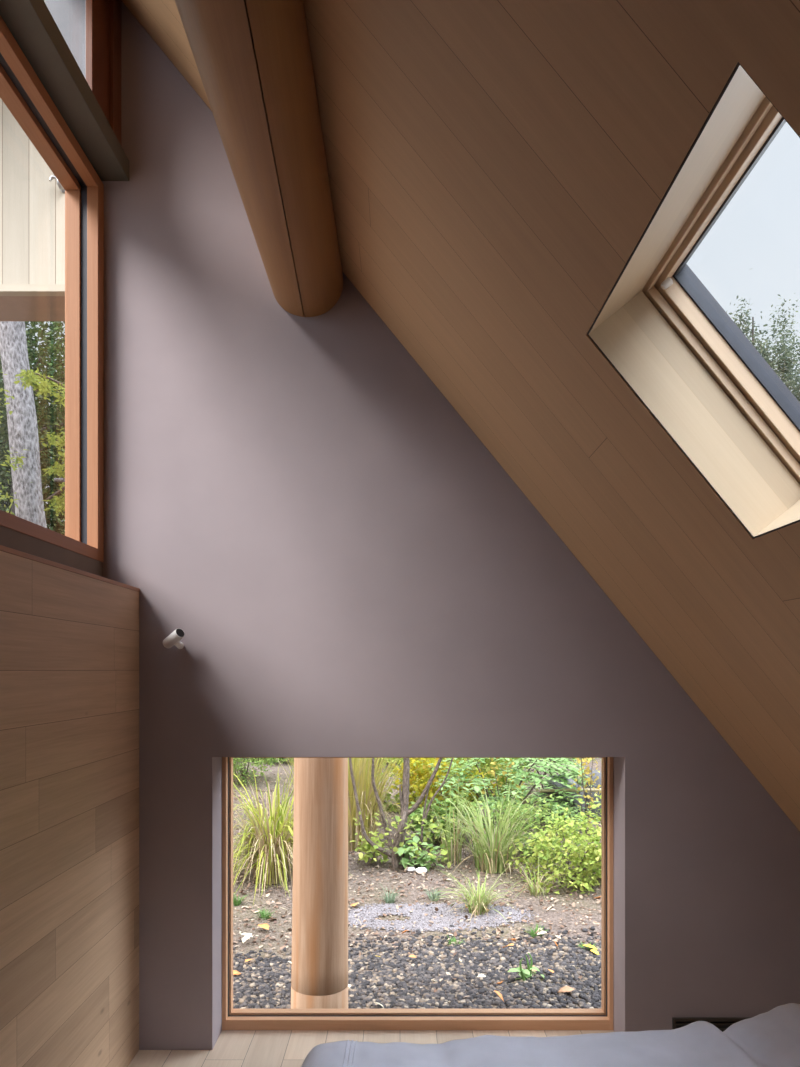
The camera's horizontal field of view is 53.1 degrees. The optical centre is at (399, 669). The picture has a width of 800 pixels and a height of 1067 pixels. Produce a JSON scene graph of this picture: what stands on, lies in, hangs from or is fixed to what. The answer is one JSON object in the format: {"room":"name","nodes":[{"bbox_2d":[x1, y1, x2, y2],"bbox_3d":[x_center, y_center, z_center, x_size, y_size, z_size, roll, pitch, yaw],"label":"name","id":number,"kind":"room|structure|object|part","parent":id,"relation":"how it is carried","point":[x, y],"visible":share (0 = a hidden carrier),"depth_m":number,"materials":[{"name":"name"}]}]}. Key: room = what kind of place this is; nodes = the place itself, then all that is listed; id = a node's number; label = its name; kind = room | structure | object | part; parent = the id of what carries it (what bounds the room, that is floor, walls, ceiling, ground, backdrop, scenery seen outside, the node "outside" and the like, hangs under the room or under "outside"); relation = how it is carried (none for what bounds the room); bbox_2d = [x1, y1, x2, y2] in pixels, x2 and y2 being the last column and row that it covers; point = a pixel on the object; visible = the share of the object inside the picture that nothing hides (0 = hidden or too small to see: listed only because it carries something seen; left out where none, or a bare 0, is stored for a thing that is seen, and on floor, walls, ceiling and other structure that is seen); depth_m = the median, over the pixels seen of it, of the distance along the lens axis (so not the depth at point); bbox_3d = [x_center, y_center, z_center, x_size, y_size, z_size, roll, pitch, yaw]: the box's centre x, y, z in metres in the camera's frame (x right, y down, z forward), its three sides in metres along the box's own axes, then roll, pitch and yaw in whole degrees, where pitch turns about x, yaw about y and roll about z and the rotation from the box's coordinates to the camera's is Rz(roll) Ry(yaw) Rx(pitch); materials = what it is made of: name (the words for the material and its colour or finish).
{"room":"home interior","nodes":[
{"label":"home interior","id":0,"kind":"room"},
{"bbox_2d":[0,551,138,1066],"bbox_3d":[-1.165,0.656,0.480,0.270,1.928,5.360,0,0,0],"label":"wall","id":1,"kind":"structure","parent":0,"point":[69,641],"depth_m":2.46,"materials":[{"name":"brown wood"}]},
{"bbox_2d":[0,545,139,591],"bbox_3d":[-1.164,-0.315,0.480,0.272,0.014,5.360,0,0,0],"label":"trim","id":2,"kind":"structure","parent":1,"relation":"on","point":[2,548],"depth_m":2.44,"materials":[{"name":"red wood"}]},
{"bbox_2d":[128,1030,613,1066],"bbox_3d":[0.485,1.560,0.565,3.030,0.120,5.530,0,0,0],"label":"floor","id":3,"kind":"structure","parent":0,"point":[232,1048],"depth_m":3.22,"materials":[{"name":"brown wood"}]},
{"bbox_3d":[0.765,1.280,1.325,1.910,0.440,1.410,0,0,0],"label":"bed","id":4,"kind":"object","parent":3,"relation":"on","visible":0},
{"bbox_2d":[301,1003,799,1066],"bbox_3d":[0.749,1.022,1.353,2.059,0.338,1.558,0,0,0],"label":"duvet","id":5,"kind":"object","parent":4,"relation":"on","point":[771,1038],"visible":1,"depth_m":1.98,"materials":[{"name":"grey fabric"}]},
{"bbox_2d":[233,758,600,1008],"bbox_3d":[0.000,1.276,10.000,32.000,1.377,32.000,0,0,0],"label":"ground","id":6,"kind":"structure","parent":0,"point":[553,916],"depth_m":6.70,"materials":[{"name":"soil"}]},
{"bbox_2d":[0,321,46,527],"bbox_3d":[-4.224,-3.902,7.985,3.188,11.707,3.168,0,0,0],"label":"leaning tree","id":7,"kind":"object","parent":6,"relation":"on","point":[22,423],"visible":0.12,"depth_m":7.89,"materials":[{"name":"grey plant"}]},
{"bbox_2d":[0,322,63,533],"bbox_3d":[-8.469,-3.361,14.679,5.526,9.469,6.240,0,0,-27],"label":"tree","id":8,"kind":"object","parent":6,"relation":"on","point":[41,353],"visible":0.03,"depth_m":13.88,"materials":[{"name":"green plant"}]},
{"bbox_2d":[0,0,64,320],"bbox_3d":[-4.190,-1.525,4.725,4.820,7.150,1.550,0,0,0],"label":"boarded wing","id":9,"kind":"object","parent":6,"relation":"on","point":[32,206],"visible":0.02,"depth_m":5.00},
{"bbox_3d":[-4.180,-2.382,5.018,4.640,0.045,0.065,0,0,0],"label":"rail","id":10,"kind":"part","parent":9,"relation":"part of","materials":[{"name":"beige wood"}]},
{"bbox_2d":[49,175,64,192],"bbox_3d":[-2.128,-3.023,4.972,0.091,0.083,0.060,0,0,0],"label":"wall hook","id":11,"kind":"object","parent":9,"relation":"attached to","point":[51,177],"visible":0.73,"depth_m":4.95,"materials":[{"name":"metal"}]},
{"bbox_2d":[0,321,64,532],"bbox_3d":[-5.104,-2.902,10.978,4.645,10.607,4.309,0,0,-36],"label":"tree","id":12,"kind":"object","parent":6,"relation":"on","point":[31,357],"visible":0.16,"depth_m":10.98,"materials":[{"name":"green plant"}]},
{"bbox_2d":[0,367,64,518],"bbox_3d":[-3.384,-0.552,7.361,1.343,4.705,2.430,0,0,-35],"label":"maple","id":13,"kind":"object","parent":6,"relation":"on","point":[30,377],"visible":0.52,"depth_m":7.11,"materials":[{"name":"green plant"}]},
{"bbox_2d":[0,321,64,534],"bbox_3d":[-6.065,-3.106,15.417,6.067,10.201,5.918,0,0,44],"label":"tree","id":14,"kind":"object","parent":6,"relation":"on","point":[52,362],"visible":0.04,"depth_m":13.57,"materials":[{"name":"green plant"}]},
{"bbox_2d":[0,322,64,533],"bbox_3d":[-6.331,-2.817,11.521,4.308,10.973,4.661,0,0,-24],"label":"tree","id":15,"kind":"object","parent":6,"relation":"on","point":[53,407],"visible":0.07,"depth_m":11.43,"materials":[{"name":"green plant"}]},
{"bbox_2d":[31,325,64,533],"bbox_3d":[-3.974,-2.670,12.279,3.794,10.920,4.444,0,0,-37],"label":"tree","id":16,"kind":"object","parent":6,"relation":"on","point":[61,335],"visible":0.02,"depth_m":11.83,"materials":[{"name":"green plant"}]},
{"bbox_2d":[48,478,64,499],"bbox_3d":[-2.650,0.092,6.909,0.815,3.501,0.079,0,0,2],"label":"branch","id":17,"kind":"object","parent":6,"relation":"on","point":[55,479],"visible":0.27,"depth_m":6.92,"materials":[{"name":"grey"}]},
{"bbox_2d":[233,893,246,905],"bbox_3d":[-1.300,1.830,6.393,0.220,0.105,0.202,0,0,0],"label":"grass tuft","id":18,"kind":"object","parent":6,"relation":"on","point":[237,902],"visible":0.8,"depth_m":6.38,"materials":[{"name":"green plant"}]},
{"bbox_2d":[242,933,251,942],"bbox_3d":[-1.073,1.883,5.628,0.082,0.043,0.080,0,0,-24],"label":"fallen leaf","id":19,"kind":"object","parent":6,"relation":"on","point":[245,937],"visible":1,"depth_m":5.62,"materials":[{"name":"grey plant"}]},
{"bbox_2d":[233,758,282,785],"bbox_3d":[-2.053,0.880,10.512,1.398,1.296,1.314,0,0,-6],"label":"evergreen shrub","id":20,"kind":"object","parent":6,"relation":"on","point":[242,772],"visible":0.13,"depth_m":10.46,"materials":[{"name":"green plant"}]},
{"bbox_2d":[258,923,268,929],"bbox_3d":[-1.003,1.887,5.888,0.088,0.022,0.097,0,0,0],"label":"fallen leaf","id":21,"kind":"object","parent":6,"relation":"on","point":[265,925],"visible":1,"depth_m":5.88,"materials":[{"name":"yellow plant"}]},
{"bbox_2d":[234,758,293,764],"bbox_3d":[-2.084,0.592,12.231,2.468,1.687,1.375,0,0,7],"label":"evergreen shrub","id":22,"kind":"object","parent":6,"relation":"on","point":[264,759],"visible":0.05,"depth_m":12.03,"materials":[{"name":"green plant"}]},
{"bbox_2d":[257,907,275,919],"bbox_3d":[-1.033,1.868,6.138,0.200,0.090,0.188,0,0,0],"label":"grass tuft","id":23,"kind":"object","parent":6,"relation":"on","point":[264,912],"visible":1,"depth_m":6.16,"materials":[{"name":"green plant"}]},
{"bbox_2d":[276,758,293,820],"bbox_3d":[-0.881,0.979,8.800,1.122,1.564,1.262,0,0,0],"label":"ornamental grass","id":24,"kind":"object","parent":6,"relation":"on","point":[276,758],"depth_m":8.78,"materials":[{"name":"green plant"}]},
{"bbox_2d":[233,764,359,903],"bbox_3d":[-1.115,1.253,7.024,1.546,1.175,1.507,0,0,-19],"label":"ornamental grass","id":25,"kind":"object","parent":6,"relation":"on","point":[270,841],"depth_m":6.83,"materials":[{"name":"plant"}]},
{"bbox_2d":[291,758,347,1008],"bbox_3d":[-0.397,0.189,3.970,0.337,3.724,0.900,0,0,0],"label":"log post","id":26,"kind":"object","parent":6,"relation":"on","point":[319,967],"visible":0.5,"depth_m":4.00,"materials":[{"name":"brown wood"}]},
{"bbox_2d":[284,758,431,851],"bbox_3d":[-0.482,0.918,8.199,1.688,1.794,1.626,0,0,34],"label":"ornamental grass","id":27,"kind":"object","parent":6,"relation":"on","point":[368,804],"depth_m":7.99,"materials":[{"name":"yellow plant"}]},
{"bbox_2d":[354,831,387,865],"bbox_3d":[-0.258,1.699,7.501,0.332,0.338,0.497,0,0,25],"label":"plant","id":28,"kind":"object","parent":6,"relation":"on","point":[366,847],"visible":0.65,"depth_m":7.48,"materials":[{"name":"green plant"}]},
{"bbox_2d":[377,884,400,903],"bbox_3d":[-0.093,1.821,6.498,0.273,0.156,0.259,0,0,0],"label":"grass tuft","id":29,"kind":"object","parent":6,"relation":"on","point":[389,899],"visible":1,"depth_m":6.49,"materials":[{"name":"green plant"}]},
{"bbox_2d":[349,758,454,870],"bbox_3d":[0.072,-0.419,7.622,2.268,4.623,2.096,0,0,0],"label":"tree","id":30,"kind":"object","parent":6,"relation":"on","point":[399,840],"visible":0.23,"depth_m":7.38,"materials":[{"name":"green plant"}]},
{"bbox_2d":[348,758,464,813],"bbox_3d":[-0.056,1.094,9.879,2.184,1.353,1.112,0,0,-5],"label":"shrub","id":31,"kind":"object","parent":6,"relation":"on","point":[390,805],"visible":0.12,"depth_m":9.72,"materials":[{"name":"green plant"}]},
{"bbox_2d":[407,867,414,871],"bbox_3d":[0.100,1.820,7.300,0.082,0.045,0.062,0,0,0],"label":"stone","id":32,"kind":"object","parent":6,"relation":"on","point":[409,869],"visible":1,"depth_m":7.28,"materials":[{"name":"stone"}]},
{"bbox_2d":[233,917,600,1008],"bbox_3d":[0.102,1.926,4.816,4.639,0.097,2.674,0,0,0],"label":"gravel","id":33,"kind":"object","parent":6,"relation":"on","point":[244,993],"visible":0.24,"depth_m":5.06,"materials":[{"name":"grey gravel"}]},
{"bbox_2d":[447,935,464,945],"bbox_3d":[0.389,1.915,5.657,0.150,0.062,0.144,0,0,-30],"label":"grass tuft","id":34,"kind":"object","parent":33,"relation":"on","point":[451,940],"visible":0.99,"depth_m":5.67,"materials":[{"name":"green plant"}]},
{"bbox_2d":[508,953,544,980],"bbox_3d":[0.768,1.877,4.989,0.284,0.188,0.173,0,0,-25],"label":"weed","id":35,"kind":"object","parent":33,"relation":"on","point":[527,972],"visible":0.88,"depth_m":4.99,"materials":[{"name":"green plant"}]},
{"bbox_2d":[557,986,573,992],"bbox_3d":[0.986,1.899,4.748,0.080,0.029,0.070,0,0,38],"label":"fallen leaf","id":36,"kind":"object","parent":33,"relation":"on","point":[565,988],"visible":1,"depth_m":4.75,"materials":[{"name":"brown plant"}]},
{"bbox_2d":[578,941,598,949],"bbox_3d":[1.292,1.902,5.502,0.146,0.056,0.157,0,0,38],"label":"grass tuft","id":37,"kind":"object","parent":33,"relation":"on","point":[580,945],"visible":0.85,"depth_m":5.51,"materials":[{"name":"plant"}]},
{"bbox_2d":[583,944,597,949],"bbox_3d":[1.296,1.891,5.462,0.070,0.025,0.082,0,0,-24],"label":"fallen leaf","id":38,"kind":"object","parent":33,"relation":"on","point":[587,945],"visible":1,"depth_m":5.47,"materials":[{"name":"yellow plant"}]},
{"bbox_2d":[233,767,600,1008],"bbox_3d":[0.101,1.639,7.972,7.087,0.683,7.133,0,0,0],"label":"leaf litter","id":39,"kind":"object","parent":6,"relation":"on","point":[235,798],"visible":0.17,"depth_m":6.48,"materials":[{"name":"plant"}]},
{"bbox_2d":[233,774,600,956],"bbox_3d":[0.100,1.666,8.152,6.622,0.595,5.717,0,0,0],"label":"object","id":40,"kind":"structure","parent":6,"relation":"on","point":[359,888],"depth_m":6.68,"materials":[{"name":"brown soil"}]},
{"bbox_2d":[390,832,444,871],"bbox_3d":[0.153,1.698,7.421,0.519,0.350,0.356,0,0,0],"label":"plant","id":41,"kind":"object","parent":6,"relation":"on","point":[424,857],"visible":0.86,"depth_m":7.36,"materials":[{"name":"green plant"}]},
{"bbox_2d":[415,867,426,873],"bbox_3d":[0.194,1.818,7.251,0.106,0.059,0.086,0,0,0],"label":"stone","id":42,"kind":"object","parent":6,"relation":"on","point":[419,869],"visible":0.99,"depth_m":7.22,"materials":[{"name":"stone"}]},
{"bbox_2d":[420,885,444,900],"bbox_3d":[0.294,1.834,6.600,0.236,0.140,0.252,0,0,-39],"label":"grass tuft","id":43,"kind":"object","parent":6,"relation":"on","point":[435,897],"visible":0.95,"depth_m":6.60,"materials":[{"name":"green plant"}]},
{"bbox_2d":[381,758,497,828],"bbox_3d":[0.422,1.268,9.060,1.259,1.055,0.841,0,0,-9],"label":"shrub","id":44,"kind":"object","parent":6,"relation":"on","point":[423,781],"visible":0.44,"depth_m":8.93,"materials":[{"name":"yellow plant"}]},
{"bbox_2d":[395,791,487,847],"bbox_3d":[0.440,1.540,8.198,0.984,0.644,0.655,0,0,0],"label":"plant","id":45,"kind":"object","parent":6,"relation":"on","point":[416,826],"visible":0.46,"depth_m":8.14,"materials":[{"name":"green plant"}]},
{"bbox_2d":[348,902,538,933],"bbox_3d":[0.242,1.908,6.195,1.686,0.062,0.703,0,0,0],"label":"grit patch","id":46,"kind":"object","parent":6,"relation":"on","point":[448,917],"visible":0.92,"depth_m":6.16,"materials":[{"name":"grey gravel"}]},
{"bbox_2d":[435,867,519,923],"bbox_3d":[0.601,1.726,6.272,0.735,0.360,0.705,0,0,0],"label":"grass tuft","id":47,"kind":"object","parent":46,"relation":"on","point":[478,903],"visible":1,"depth_m":6.22,"materials":[{"name":"plant"}]},
{"bbox_2d":[418,779,475,865],"bbox_3d":[0.483,1.423,7.616,0.641,0.832,0.567,0,0,0],"label":"ornamental grass","id":48,"kind":"object","parent":6,"relation":"on","point":[451,857],"depth_m":7.58,"materials":[{"name":"plant"}]},
{"bbox_2d":[384,758,539,775],"bbox_3d":[0.967,0.875,12.197,2.785,1.590,1.334,0,0,5],"label":"bush","id":49,"kind":"object","parent":6,"relation":"on","point":[482,769],"visible":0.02,"depth_m":12.15,"materials":[{"name":"green plant"}]},
{"bbox_2d":[434,758,537,802],"bbox_3d":[1.065,1.170,10.632,1.595,1.122,1.315,0,0,-5],"label":"bush","id":50,"kind":"object","parent":6,"relation":"on","point":[487,761],"visible":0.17,"depth_m":10.38,"materials":[{"name":"green plant"}]},
{"bbox_2d":[423,781,559,878],"bbox_3d":[0.849,1.391,7.411,1.345,0.906,1.432,0,0,0],"label":"ornamental grass","id":51,"kind":"object","parent":6,"relation":"on","point":[485,855],"depth_m":7.29,"materials":[{"name":"plant"}]},
{"bbox_2d":[481,758,524,831],"bbox_3d":[1.149,1.360,8.611,0.561,0.881,0.387,0,0,0],"label":"seedling","id":52,"kind":"object","parent":6,"relation":"on","point":[494,762],"visible":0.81,"depth_m":8.59,"materials":[{"name":"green plant"}]},
{"bbox_2d":[426,758,597,827],"bbox_3d":[1.226,1.329,8.854,1.938,0.927,1.372,0,0,-12],"label":"shrub","id":53,"kind":"object","parent":6,"relation":"on","point":[535,776],"visible":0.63,"depth_m":8.71,"materials":[{"name":"green plant"}]},
{"bbox_2d":[540,788,600,791],"bbox_3d":[2.157,1.325,8.850,1.218,0.060,0.044,0,0,0],"label":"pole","id":54,"kind":"object","parent":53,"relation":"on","point":[567,789],"visible":0.46,"depth_m":8.84,"materials":[{"name":"wood"}]},
{"bbox_2d":[452,792,598,862],"bbox_3d":[1.265,1.521,7.882,1.457,0.688,0.933,0,0,13],"label":"leafy shrub","id":55,"kind":"object","parent":6,"relation":"on","point":[546,809],"visible":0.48,"depth_m":7.75,"materials":[{"name":"green plant"}]},
{"bbox_2d":[494,860,572,900],"bbox_3d":[1.122,1.713,6.704,0.760,0.346,0.710,0,0,24],"label":"grass tuft","id":56,"kind":"object","parent":6,"relation":"on","point":[534,891],"visible":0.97,"depth_m":6.69,"materials":[{"name":"plant"}]},
{"bbox_2d":[488,758,583,797],"bbox_3d":[1.833,1.220,9.860,1.536,1.022,1.067,0,0,19],"label":"shrub","id":57,"kind":"object","parent":6,"relation":"on","point":[531,784],"visible":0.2,"depth_m":9.78,"materials":[{"name":"green plant"}]},
{"bbox_2d":[525,924,548,937],"bbox_3d":[0.976,1.871,5.758,0.195,0.094,0.215,0,0,0],"label":"grass tuft","id":58,"kind":"object","parent":6,"relation":"on","point":[537,926],"visible":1,"depth_m":5.76,"materials":[{"name":"green plant"}]},
{"bbox_2d":[494,813,600,894],"bbox_3d":[1.418,1.575,6.918,1.005,0.680,0.892,0,0,-12],"label":"shrub","id":59,"kind":"object","parent":6,"relation":"on","point":[590,859],"visible":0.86,"depth_m":6.83,"materials":[{"name":"green plant"}]},
{"bbox_2d":[539,774,584,824],"bbox_3d":[1.866,1.559,9.199,0.521,0.690,0.423,0,0,0],"label":"boulder","id":60,"kind":"object","parent":6,"relation":"on","point":[556,784],"visible":0.26,"depth_m":9.05,"materials":[{"name":"grey stone"}]},
{"bbox_2d":[538,758,590,761],"bbox_3d":[2.102,0.561,13.594,2.630,2.107,1.478,0,0,15],"label":"bush","id":61,"kind":"object","parent":6,"relation":"on","point":[538,758],"visible":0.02,"depth_m":13.49,"materials":[{"name":"green plant"}]},
{"bbox_2d":[555,786,600,878],"bbox_3d":[1.895,1.456,7.228,0.884,0.887,0.770,0,0,29],"label":"shrub","id":62,"kind":"object","parent":6,"relation":"on","point":[594,806],"visible":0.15,"depth_m":7.23,"materials":[{"name":"green plant"}]},
{"bbox_2d":[570,758,600,835],"bbox_3d":[2.027,1.262,8.604,0.339,1.109,0.326,0,0,42],"label":"shrub","id":63,"kind":"object","parent":6,"relation":"on","point":[588,779],"visible":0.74,"depth_m":8.57,"materials":[{"name":"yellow plant"}]},
{"bbox_2d":[581,768,600,820],"bbox_3d":[2.374,1.504,9.397,0.559,0.715,0.415,0,0,0],"label":"boulder","id":64,"kind":"object","parent":6,"relation":"on","point":[598,781],"visible":0.09,"depth_m":9.21,"materials":[{"name":"grey stone"}]},
{"bbox_2d":[726,296,799,395],"bbox_3d":[5.955,-2.573,13.591,1.523,8.341,1.229,0,0,20],"label":"tree","id":65,"kind":"object","parent":6,"relation":"on","point":[786,364],"visible":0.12,"depth_m":13.29,"materials":[{"name":"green plant"}]},
{"bbox_2d":[766,293,799,401],"bbox_3d":[7.195,-2.525,14.299,2.098,8.224,2.208,0,0,0],"label":"tree","id":66,"kind":"object","parent":6,"relation":"on","point":[795,390],"visible":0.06,"depth_m":14.03,"materials":[{"name":"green plant"}]},
{"bbox_2d":[102,2,799,1049],"bbox_3d":[0.475,-0.634,3.310,3.550,4.508,0.300,0,0,0],"label":"wall","id":67,"kind":"structure","parent":0,"point":[345,568],"depth_m":3.16,"materials":[{"name":"paint"}]},
{"bbox_2d":[163,628,184,648],"bbox_3d":[-0.863,-0.122,3.112,0.100,0.078,0.087,0,0,37],"label":"wall spotlight","id":68,"kind":"object","parent":67,"relation":"attached to","point":[178,634],"visible":1,"depth_m":3.08,"materials":[{"name":"white paint"}]},
{"bbox_3d":[-0.867,-0.104,3.125,0.030,0.035,0.061,0,0,0],"label":"swivel stem","id":69,"kind":"part","parent":68,"relation":"part of","materials":[{"name":"white paint"}]},
{"bbox_2d":[222,757,612,1029],"bbox_3d":[0.074,0.922,3.377,1.630,1.156,0.095,0,0,0],"label":"window","id":70,"kind":"structure","parent":67,"relation":"in","point":[232,1019],"depth_m":3.35,"materials":[{"name":"orange wood"}]},
{"bbox_2d":[672,1017,751,1031],"bbox_3d":[1.298,1.430,3.154,0.445,0.116,0.012,0,0,0],"label":"air vent","id":71,"kind":"object","parent":67,"relation":"in","point":[722,1023],"visible":0.22,"depth_m":3.15,"materials":[{"name":"black metal"}]},
{"bbox_3d":[1.298,1.430,3.158,0.421,0.092,0.002,0,0,0],"label":"plate","id":72,"kind":"part","parent":71,"relation":"part of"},
{"bbox_2d":[121,0,799,830],"bbox_3d":[0.582,-0.607,0.500,4.083,4.992,6.000,0,0,0],"label":"ceiling","id":73,"kind":"structure","parent":0,"point":[495,168],"depth_m":1.95,"materials":[{"name":"brown wood"}]},
{"bbox_2d":[175,0,342,316],"bbox_3d":[-0.366,-1.535,0.480,0.289,0.287,5.360,0,0,0],"label":"log purlin","id":74,"kind":"object","parent":73,"relation":"attached to","point":[253,59],"visible":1,"depth_m":2.11,"materials":[{"name":"brown wood"}]},
{"bbox_2d":[587,62,799,538],"bbox_3d":[0.736,-0.635,1.427,0.629,0.686,0.921,0,0,0],"label":"frame","id":75,"kind":"structure","parent":73,"relation":"attached to","point":[660,328],"depth_m":1.82,"materials":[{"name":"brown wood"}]},
{"bbox_3d":[0.756,-0.647,1.427,0.420,0.508,0.861,0,0,0],"label":"frame","id":76,"kind":"part","parent":75,"relation":"part of","materials":[{"name":"brown wood"}]},
{"bbox_3d":[0.781,-0.667,1.427,0.432,0.518,0.861,0,0,0],"label":"sash","id":77,"kind":"part","parent":75,"relation":"part of","materials":[{"name":"brown wood"}]},
{"bbox_3d":[-1.235,-1.656,-0.125,0.130,2.462,4.150,0,0,0],"label":"wall","id":78,"kind":"structure","parent":0,"visible":0},
{"bbox_2d":[0,525,102,576],"bbox_3d":[-1.237,-0.373,0.480,0.126,0.103,5.360,0,0,0],"label":"trim","id":79,"kind":"structure","parent":78,"relation":"attached to","point":[10,538],"depth_m":2.66,"materials":[{"name":"brown paint"}]},
{"bbox_2d":[0,15,103,561],"bbox_3d":[-1.234,-1.171,2.555,0.128,1.493,1.210,0,0,0],"label":"window","id":80,"kind":"structure","parent":78,"relation":"in","point":[23,93],"depth_m":3.10,"materials":[{"name":"red wood"}]},
{"bbox_3d":[-1.269,-1.171,2.555,0.058,1.493,1.210,0,0,0],"label":"sash","id":81,"kind":"part","parent":80,"relation":"part of","materials":[{"name":"red wood"}]},
{"bbox_2d":[0,0,128,180],"bbox_3d":[-1.184,-1.970,0.480,0.232,0.080,5.360,0,0,0],"label":"lintel beam","id":82,"kind":"structure","parent":78,"relation":"attached to","point":[31,23],"depth_m":2.65,"materials":[{"name":"grey paint"}]},
{"bbox_2d":[45,0,120,144],"bbox_3d":[-1.200,-2.325,2.555,0.200,0.626,1.210,0,0,0],"label":"window","id":83,"kind":"structure","parent":78,"relation":"in","point":[91,29],"depth_m":2.95,"materials":[{"name":"brown wood"}]},
{"bbox_3d":[-1.220,-2.325,2.555,0.160,0.626,1.210,0,0,0],"label":"frame","id":84,"kind":"part","parent":83,"relation":"part of","materials":[{"name":"wood"}]},
{"bbox_3d":[-1.128,-2.325,2.555,0.024,0.626,1.210,0,0,0],"label":"sash","id":85,"kind":"part","parent":83,"relation":"part of","materials":[{"name":"brown wood"}]},
{"bbox_3d":[-1.107,-2.325,2.555,0.015,0.626,1.210,0,0,0],"label":"fixed frame","id":86,"kind":"part","parent":83,"relation":"part of","materials":[{"name":"brown wood"}]}
]}

